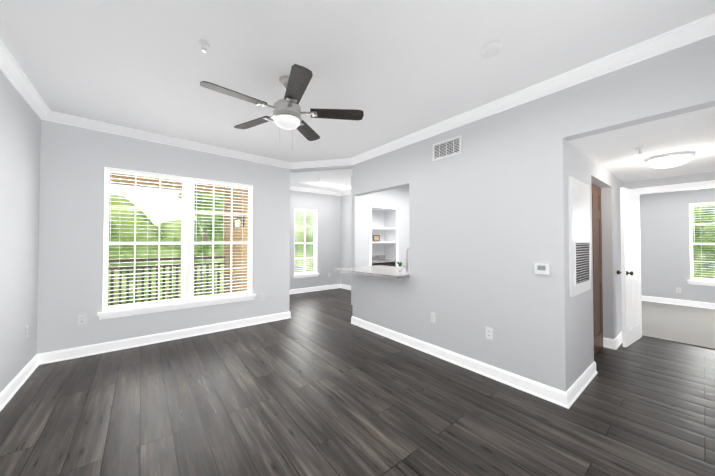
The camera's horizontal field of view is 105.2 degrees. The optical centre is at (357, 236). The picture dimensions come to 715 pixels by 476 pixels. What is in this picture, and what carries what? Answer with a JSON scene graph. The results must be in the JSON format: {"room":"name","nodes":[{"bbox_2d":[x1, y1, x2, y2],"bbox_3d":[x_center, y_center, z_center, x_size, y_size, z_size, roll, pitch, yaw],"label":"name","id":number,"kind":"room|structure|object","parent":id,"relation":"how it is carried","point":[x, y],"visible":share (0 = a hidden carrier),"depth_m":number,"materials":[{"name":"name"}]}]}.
{"room":"empty living room","nodes":[
{"label":"empty living room","id":0,"kind":"room"},
{"bbox_2d":[0,70,40,392],"bbox_3d":[-2.006,-0.048,1.017,0.120,2.820,5.190,1,-1,-38],"label":"wall","id":1,"kind":"structure","parent":0,"point":[20,133],"depth_m":2.49,"materials":[{"name":"grey paint"}]},
{"bbox_2d":[0,354,39,410],"bbox_3d":[-1.949,1.305,1.039,0.024,0.115,4.950,1,-1,-38],"label":"baseboard","id":2,"kind":"structure","parent":1,"relation":"attached to","point":[10,390],"depth_m":2.50,"materials":[{"name":"white wood"}]},
{"bbox_2d":[25,325,27,338],"bbox_3d":[-3.265,0.940,2.701,0.008,0.116,0.070,1,-1,-38],"label":"electrical outlet plate","id":3,"kind":"object","parent":1,"relation":"attached to","point":[26,328],"depth_m":2.69,"materials":[{"name":"white plastic"}]},
{"bbox_2d":[37,120,289,353],"bbox_3d":[-2.379,0.001,3.951,2.930,2.820,0.120,1,-1,-38],"label":"wall","id":4,"kind":"structure","parent":0,"point":[74,161],"depth_m":3.30,"materials":[{"name":"grey paint"}]},
{"bbox_2d":[78,314,86,324],"bbox_3d":[-3.214,0.969,3.193,0.070,0.116,0.008,1,-1,-38],"label":"electrical outlet plate","id":5,"kind":"object","parent":4,"relation":"attached to","point":[83,317],"depth_m":3.19,"materials":[{"name":"white plastic"}]},
{"bbox_2d":[40,311,290,364],"bbox_3d":[-2.319,1.353,3.897,2.924,0.115,0.044,1,-1,-38],"label":"baseboard","id":6,"kind":"structure","parent":4,"relation":"attached to","point":[66,354],"depth_m":3.58,"materials":[{"name":"white wood"}]},
{"bbox_2d":[97,167,255,319],"bbox_3d":[-2.410,0.083,3.893,1.850,1.845,0.170,1,-1,-38],"label":"window","id":7,"kind":"structure","parent":4,"relation":"in","point":[187,257],"depth_m":3.87,"materials":[{"name":"white wood"}]},
{"bbox_2d":[104,168,251,310],"bbox_3d":[-2.406,0.038,3.888,1.754,1.747,0.056,1,-1,-38],"label":"window blind","id":8,"kind":"object","parent":7,"relation":"attached to","point":[120,171],"visible":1,"depth_m":3.75,"materials":[{"name":"white plastic"}]},
{"bbox_2d":[290,190,340,289],"bbox_3d":[-1.494,0.095,7.196,2.720,2.740,0.120,1,-1,-38],"label":"wall","id":9,"kind":"structure","parent":0,"point":[327,207],"depth_m":7.54,"materials":[{"name":"grey paint"}]},
{"bbox_2d":[293,208,318,277],"bbox_3d":[-1.377,0.169,7.255,0.740,1.805,0.170,1,-1,-38],"label":"window","id":10,"kind":"structure","parent":9,"relation":"in","point":[308,274],"depth_m":7.37,"materials":[{"name":"white wood"}]},
{"bbox_2d":[295,208,316,273],"bbox_3d":[-1.372,0.125,7.251,0.644,1.707,0.056,1,-1,-38],"label":"window blind","id":11,"kind":"object","parent":10,"relation":"attached to","point":[305,235],"visible":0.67,"depth_m":7.22,"materials":[{"name":"white plastic"}]},
{"bbox_2d":[290,284,339,293],"bbox_3d":[-1.449,1.407,7.117,2.480,0.115,0.024,1,-1,-38],"label":"baseboard","id":12,"kind":"structure","parent":9,"relation":"attached to","point":[294,291],"depth_m":7.35,"materials":[{"name":"white wood"}]},
{"bbox_2d":[290,168,352,191],"bbox_3d":[0.056,-1.379,3.940,6.950,0.100,7.190,1,-1,-38],"label":"ceiling","id":13,"kind":"structure","parent":0,"point":[338,180],"depth_m":6.29,"materials":[{"name":"white paint"}]},
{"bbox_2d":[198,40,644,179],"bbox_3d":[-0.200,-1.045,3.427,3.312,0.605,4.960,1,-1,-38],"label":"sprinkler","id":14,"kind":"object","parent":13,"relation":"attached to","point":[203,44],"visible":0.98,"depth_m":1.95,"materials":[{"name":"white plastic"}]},
{"bbox_2d":[341,194,350,285],"bbox_3d":[0.041,0.098,7.349,0.120,2.740,1.540,1,-1,-38],"label":"wall","id":15,"kind":"structure","parent":0,"point":[345,234],"depth_m":7.70,"materials":[{"name":"grey paint"}]},
{"bbox_2d":[340,284,350,289],"bbox_3d":[-0.007,1.409,7.271,0.024,0.115,1.510,1,-1,-38],"label":"baseboard","id":16,"kind":"structure","parent":15,"relation":"attached to","point":[347,287],"depth_m":7.68,"materials":[{"name":"white wood"}]},
{"bbox_2d":[0,288,714,475],"bbox_3d":[0.056,1.440,3.893,6.950,0.060,7.190,1,-1,-38],"label":"floor","id":17,"kind":"structure","parent":0,"point":[317,383],"depth_m":2.15,"materials":[{"name":"grey wood"}]},
{"bbox_2d":[372,262,394,266],"bbox_3d":[0.474,1.023,6.380,0.772,0.858,0.366,1,-1,-38],"label":"base cabinet","id":18,"kind":"object","parent":17,"relation":"on","point":[388,264],"depth_m":6.31,"materials":[{"name":"grey"}]},
{"bbox_2d":[372,255,395,262],"bbox_3d":[0.483,0.522,6.378,0.774,0.140,0.397,1,-1,-38],"label":"countertop","id":19,"kind":"structure","parent":18,"relation":"on","point":[378,259],"depth_m":6.51,"materials":[{"name":"white stone"}]},
{"bbox_3d":[0.602,0.982,4.243,0.528,0.868,1.190,1,-1,-38],"label":"base cabinet","id":20,"kind":"object","parent":17,"relation":"on","visible":0},
{"bbox_2d":[335,265,409,278],"bbox_3d":[0.407,0.524,4.149,1.020,0.040,1.287,1,-1,-38],"label":"bar","id":21,"kind":"object","parent":20,"relation":"on","point":[392,272],"visible":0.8,"depth_m":3.97,"materials":[{"name":"white stone"}]},
{"bbox_2d":[397,262,402,270],"bbox_3d":[0.624,0.428,4.002,0.084,0.146,0.082,1,-1,-38],"label":"potted plant","id":22,"kind":"object","parent":21,"relation":"on","point":[400,267],"visible":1,"depth_m":3.98,"materials":[{"name":"white plastic"}]},
{"bbox_2d":[405,247,409,269],"bbox_3d":[0.795,0.332,4.235,0.187,0.345,0.108,1,-1,-38],"label":"gooseneck faucet","id":23,"kind":"object","parent":21,"relation":"on","point":[406,268],"visible":0.67,"depth_m":4.17,"materials":[{"name":"silver metal"}]},
{"bbox_2d":[0,0,714,172],"bbox_3d":[-0.542,-1.413,2.195,3.850,0.210,5.190,1,-1,-38],"label":"ceiling","id":24,"kind":"structure","parent":0,"point":[392,70],"depth_m":2.05,"materials":[{"name":"white paint"}]},
{"bbox_2d":[200,64,363,149],"bbox_3d":[-0.635,-1.053,2.328,1.244,0.594,1.278,1,-1,-38],"label":"ceiling fan","id":25,"kind":"object","parent":24,"relation":"hanging from","point":[287,114],"visible":1,"depth_m":2.27,"materials":[{"name":"silver metal"}]},
{"bbox_2d":[480,41,501,57],"bbox_3d":[0.944,-1.314,1.933,0.140,0.040,0.140,1,-1,-38],"label":"smoke detector","id":26,"kind":"object","parent":24,"relation":"attached to","point":[491,49],"visible":1,"depth_m":1.90,"materials":[{"name":"white plastic"}]},
{"bbox_2d":[351,175,409,304],"bbox_3d":[0.765,0.086,6.641,2.460,2.740,0.450,1,-1,-38],"label":"wall","id":27,"kind":"structure","parent":0,"point":[395,197],"depth_m":6.50,"materials":[{"name":"grey paint"}]},
{"bbox_2d":[369,204,397,266],"bbox_3d":[0.611,0.374,6.218,0.900,2.150,0.016,1,-1,-38],"label":"door frame","id":28,"kind":"structure","parent":27,"relation":"attached to","point":[370,227],"depth_m":5.99,"materials":[{"name":"white wood"}]},
{"bbox_2d":[372,227,394,242],"bbox_3d":[0.477,-0.030,6.395,0.776,0.356,0.378,1,-1,-38],"label":"shelves","id":29,"kind":"object","parent":27,"relation":"attached to","point":[383,228],"visible":0.64,"depth_m":6.25,"materials":[{"name":"white wood"}]},
{"bbox_2d":[373,235,379,240],"bbox_3d":[0.453,0.041,6.504,0.200,0.151,0.037,1,-1,-38],"label":"picture frame","id":30,"kind":"object","parent":29,"relation":"on","point":[376,237],"visible":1,"depth_m":6.49,"materials":[{"name":"brown wood"}]},
{"bbox_2d":[353,35,714,391],"bbox_3d":[1.210,-0.015,2.962,0.120,2.820,4.020,1,-1,-38],"label":"wall","id":31,"kind":"structure","parent":0,"point":[488,217],"depth_m":2.60,"materials":[{"name":"grey paint"}]},
{"bbox_2d":[290,165,352,172],"bbox_3d":[-0.621,-1.276,4.736,1.152,0.240,0.120,0,-1,16],"label":"header","id":32,"kind":"object","parent":31,"relation":"attached to","point":[320,169],"visible":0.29,"depth_m":4.71,"materials":[{"name":"grey paint"}]},
{"bbox_2d":[0,13,714,195],"bbox_3d":[-0.455,-1.286,3.536,5.410,0.179,6.950,1,-1,-38],"label":"crown molding","id":33,"kind":"structure","parent":31,"relation":"attached to","point":[673,39],"depth_m":2.62,"materials":[{"name":"white wood"}]},
{"bbox_2d":[430,312,435,322],"bbox_3d":[0.893,0.959,3.243,0.008,0.116,0.070,1,-1,-38],"label":"electrical outlet plate","id":34,"kind":"object","parent":31,"relation":"attached to","point":[432,315],"depth_m":3.24,"materials":[{"name":"white plastic"}]},
{"bbox_2d":[433,135,460,160],"bbox_3d":[1.014,-1.003,3.123,0.009,0.200,0.370,1,-1,-38],"label":"air vent","id":35,"kind":"object","parent":31,"relation":"in","point":[446,148],"visible":1,"depth_m":3.11,"materials":[{"name":"white plastic"}]},
{"bbox_2d":[351,316,571,408],"bbox_3d":[0.806,1.344,3.352,0.044,0.115,2.918,1,-1,-38],"label":"baseboard","id":36,"kind":"structure","parent":31,"relation":"attached to","point":[570,396],"depth_m":2.77,"materials":[{"name":"white wood"}]},
{"bbox_2d":[486,327,492,339],"bbox_3d":[1.308,0.961,2.717,0.008,0.116,0.070,1,-1,-38],"label":"electrical outlet plate","id":37,"kind":"object","parent":31,"relation":"attached to","point":[489,331],"depth_m":2.71,"materials":[{"name":"white plastic"}]},
{"bbox_2d":[534,263,549,274],"bbox_3d":[1.591,0.280,2.359,0.023,0.090,0.110,1,-1,-38],"label":"thermostat","id":38,"kind":"object","parent":31,"relation":"attached to","point":[544,269],"visible":1,"depth_m":2.35,"materials":[{"name":"white plastic"}]},
{"bbox_2d":[567,141,623,386],"bbox_3d":[2.827,0.030,3.269,2.800,2.740,0.200,1,-1,-38],"label":"wall","id":39,"kind":"structure","parent":0,"point":[583,167],"depth_m":3.18,"materials":[{"name":"grey paint"}]},
{"bbox_2d":[568,176,590,296],"bbox_3d":[2.062,0.002,2.520,0.650,1.030,0.028,1,-1,-38],"label":"vent panel","id":40,"kind":"object","parent":39,"relation":"attached to","point":[579,237],"visible":1,"depth_m":2.46,"materials":[{"name":"white plastic"}]},
{"bbox_2d":[570,361,597,403],"bbox_3d":[2.079,1.330,2.520,0.924,0.115,0.034,1,-1,-38],"label":"baseboard","id":41,"kind":"structure","parent":39,"relation":"attached to","point":[582,382],"depth_m":2.50,"materials":[{"name":"white wood"}]},
{"bbox_2d":[591,183,602,354],"bbox_3d":[2.737,0.383,3.217,0.992,2.020,0.040,1,-1,-38],"label":"entry door","id":42,"kind":"structure","parent":39,"relation":"in","point":[597,270],"depth_m":3.35,"materials":[{"name":"brown wood"}]},
{"bbox_2d":[608,331,621,349],"bbox_3d":[3.552,1.349,3.666,0.904,0.115,0.060,1,-1,-38],"label":"baseboard","id":43,"kind":"structure","parent":39,"relation":"attached to","point":[615,343],"depth_m":3.45,"materials":[{"name":"white wood"}]},
{"bbox_2d":[616,187,641,346],"bbox_3d":[3.654,0.389,3.685,0.720,2.020,0.157,1,-1,-38],"label":"bedroom door","id":44,"kind":"structure","parent":39,"relation":"in","point":[630,272],"depth_m":3.58,"materials":[{"name":"white wood"}]},
{"bbox_2d":[568,106,714,182],"bbox_3d":[3.199,-1.079,2.720,2.680,0.539,1.150,1,-1,-38],"label":"ceiling soffit","id":45,"kind":"structure","parent":0,"point":[615,153],"depth_m":2.44,"materials":[{"name":"white paint"}]},
{"bbox_2d":[644,151,693,167],"bbox_3d":[3.144,-0.754,2.768,0.336,0.110,0.336,1,-1,-38],"label":"hall light","id":46,"kind":"object","parent":45,"relation":"attached to","point":[669,160],"visible":1,"depth_m":2.68,"materials":[{"name":"white glass"}]},
{"bbox_2d":[624,172,714,188],"bbox_3d":[4.298,0.035,3.569,0.120,2.740,1.150,1,-1,-38],"label":"wall","id":47,"kind":"structure","parent":0,"point":[700,177],"depth_m":3.64,"materials":[{"name":"grey paint"}]},
{"bbox_2d":[630,180,714,194],"bbox_3d":[4.242,0.360,3.634,0.156,2.092,0.834,1,-1,-38],"label":"door frame","id":48,"kind":"structure","parent":47,"relation":"attached to","point":[682,187],"depth_m":3.60,"materials":[{"name":"white"}]},
{"bbox_2d":[640,188,714,302],"bbox_3d":[7.337,0.129,5.043,0.120,2.600,4.400,1,-1,-38],"label":"wall","id":49,"kind":"structure","parent":0,"point":[665,244],"depth_m":5.83,"materials":[{"name":"grey paint"}]},
{"bbox_2d":[641,296,714,308],"bbox_3d":[7.281,1.359,4.977,0.024,0.115,4.160,1,-1,-38],"label":"baseboard","id":50,"kind":"structure","parent":49,"relation":"attached to","point":[646,298],"depth_m":5.70,"materials":[{"name":"white wood"}]},
{"bbox_2d":[687,202,714,285],"bbox_3d":[7.092,0.141,5.314,0.170,1.655,0.890,1,-1,-38],"label":"window","id":51,"kind":"structure","parent":49,"relation":"in","point":[702,282],"depth_m":5.60,"materials":[{"name":"white"}]},
{"bbox_2d":[690,202,714,280],"bbox_3d":[7.086,0.097,5.310,0.056,1.557,0.794,1,-1,-38],"label":"window blind","id":52,"kind":"object","parent":51,"relation":"attached to","point":[700,206],"visible":0.96,"depth_m":5.51,"materials":[{"name":"white plastic"}]},
{"bbox_2d":[641,301,714,349],"bbox_3d":[6.066,1.436,4.017,3.360,0.072,4.400,1,-1,-38],"label":"floor","id":53,"kind":"structure","parent":0,"point":[692,326],"depth_m":4.43,"materials":[{"name":"beige carpet"}]},
{"label":"outside","id":54,"kind":"structure","parent":0,"visible":0},
{"bbox_3d":[-4.066,1.544,3.836,4.750,0.230,1.830,1,-1,-38],"label":"floor","id":55,"kind":"structure","parent":54,"visible":0},
{"bbox_2d":[109,172,247,292],"bbox_3d":[-4.078,-0.066,3.854,4.780,3.450,1.830,1,-1,-38],"label":"wall","id":56,"kind":"structure","parent":55,"relation":"on","point":[241,250],"depth_m":5.16,"materials":[{"name":"brown brick"}]},
{"bbox_2d":[108,256,224,305],"bbox_3d":[-4.644,0.874,4.442,4.580,0.970,0.060,1,-1,-38],"label":"railing","id":57,"kind":"object","parent":56,"relation":"attached to","point":[150,270],"visible":0.27,"depth_m":5.12,"materials":[{"name":"metal"}]},
{"bbox_2d":[235,216,243,227],"bbox_3d":[-2.065,-0.248,4.763,0.154,0.215,0.110,1,-1,-38],"label":"lantern sconce","id":58,"kind":"object","parent":56,"relation":"attached to","point":[237,221],"visible":0.9,"depth_m":4.73,"materials":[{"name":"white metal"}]},
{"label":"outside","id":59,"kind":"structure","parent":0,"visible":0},
{"bbox_3d":[-7.476,4.715,13.151,85.000,0.300,90.000,1,-1,-38],"label":"lawn","id":60,"kind":"structure","parent":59,"visible":0},
{"bbox_2d":[202,231,208,241],"bbox_3d":[-14.774,2.167,25.270,5.500,5.200,6.000,1,-1,-38],"label":"building","id":61,"kind":"structure","parent":60,"relation":"on","point":[205,237],"depth_m":23.04,"materials":[{"name":"beige"}]},
{"bbox_2d":[108,192,313,305],"bbox_3d":[-9.282,1.356,11.593,21.381,9.733,14.629,1,-1,-38],"label":"trees","id":62,"kind":"object","parent":60,"relation":"on","point":[117,235],"visible":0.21,"depth_m":8.15,"materials":[{"name":"leaves"},{"name":"bark"}]},
{"bbox_2d":[692,204,714,278],"bbox_3d":[11.387,-0.297,8.964,9.686,9.583,10.076,1,-1,-38],"label":"trees","id":63,"kind":"object","parent":60,"relation":"on","point":[701,231],"depth_m":6.48,"materials":[{"name":"green plant"}]}
]}

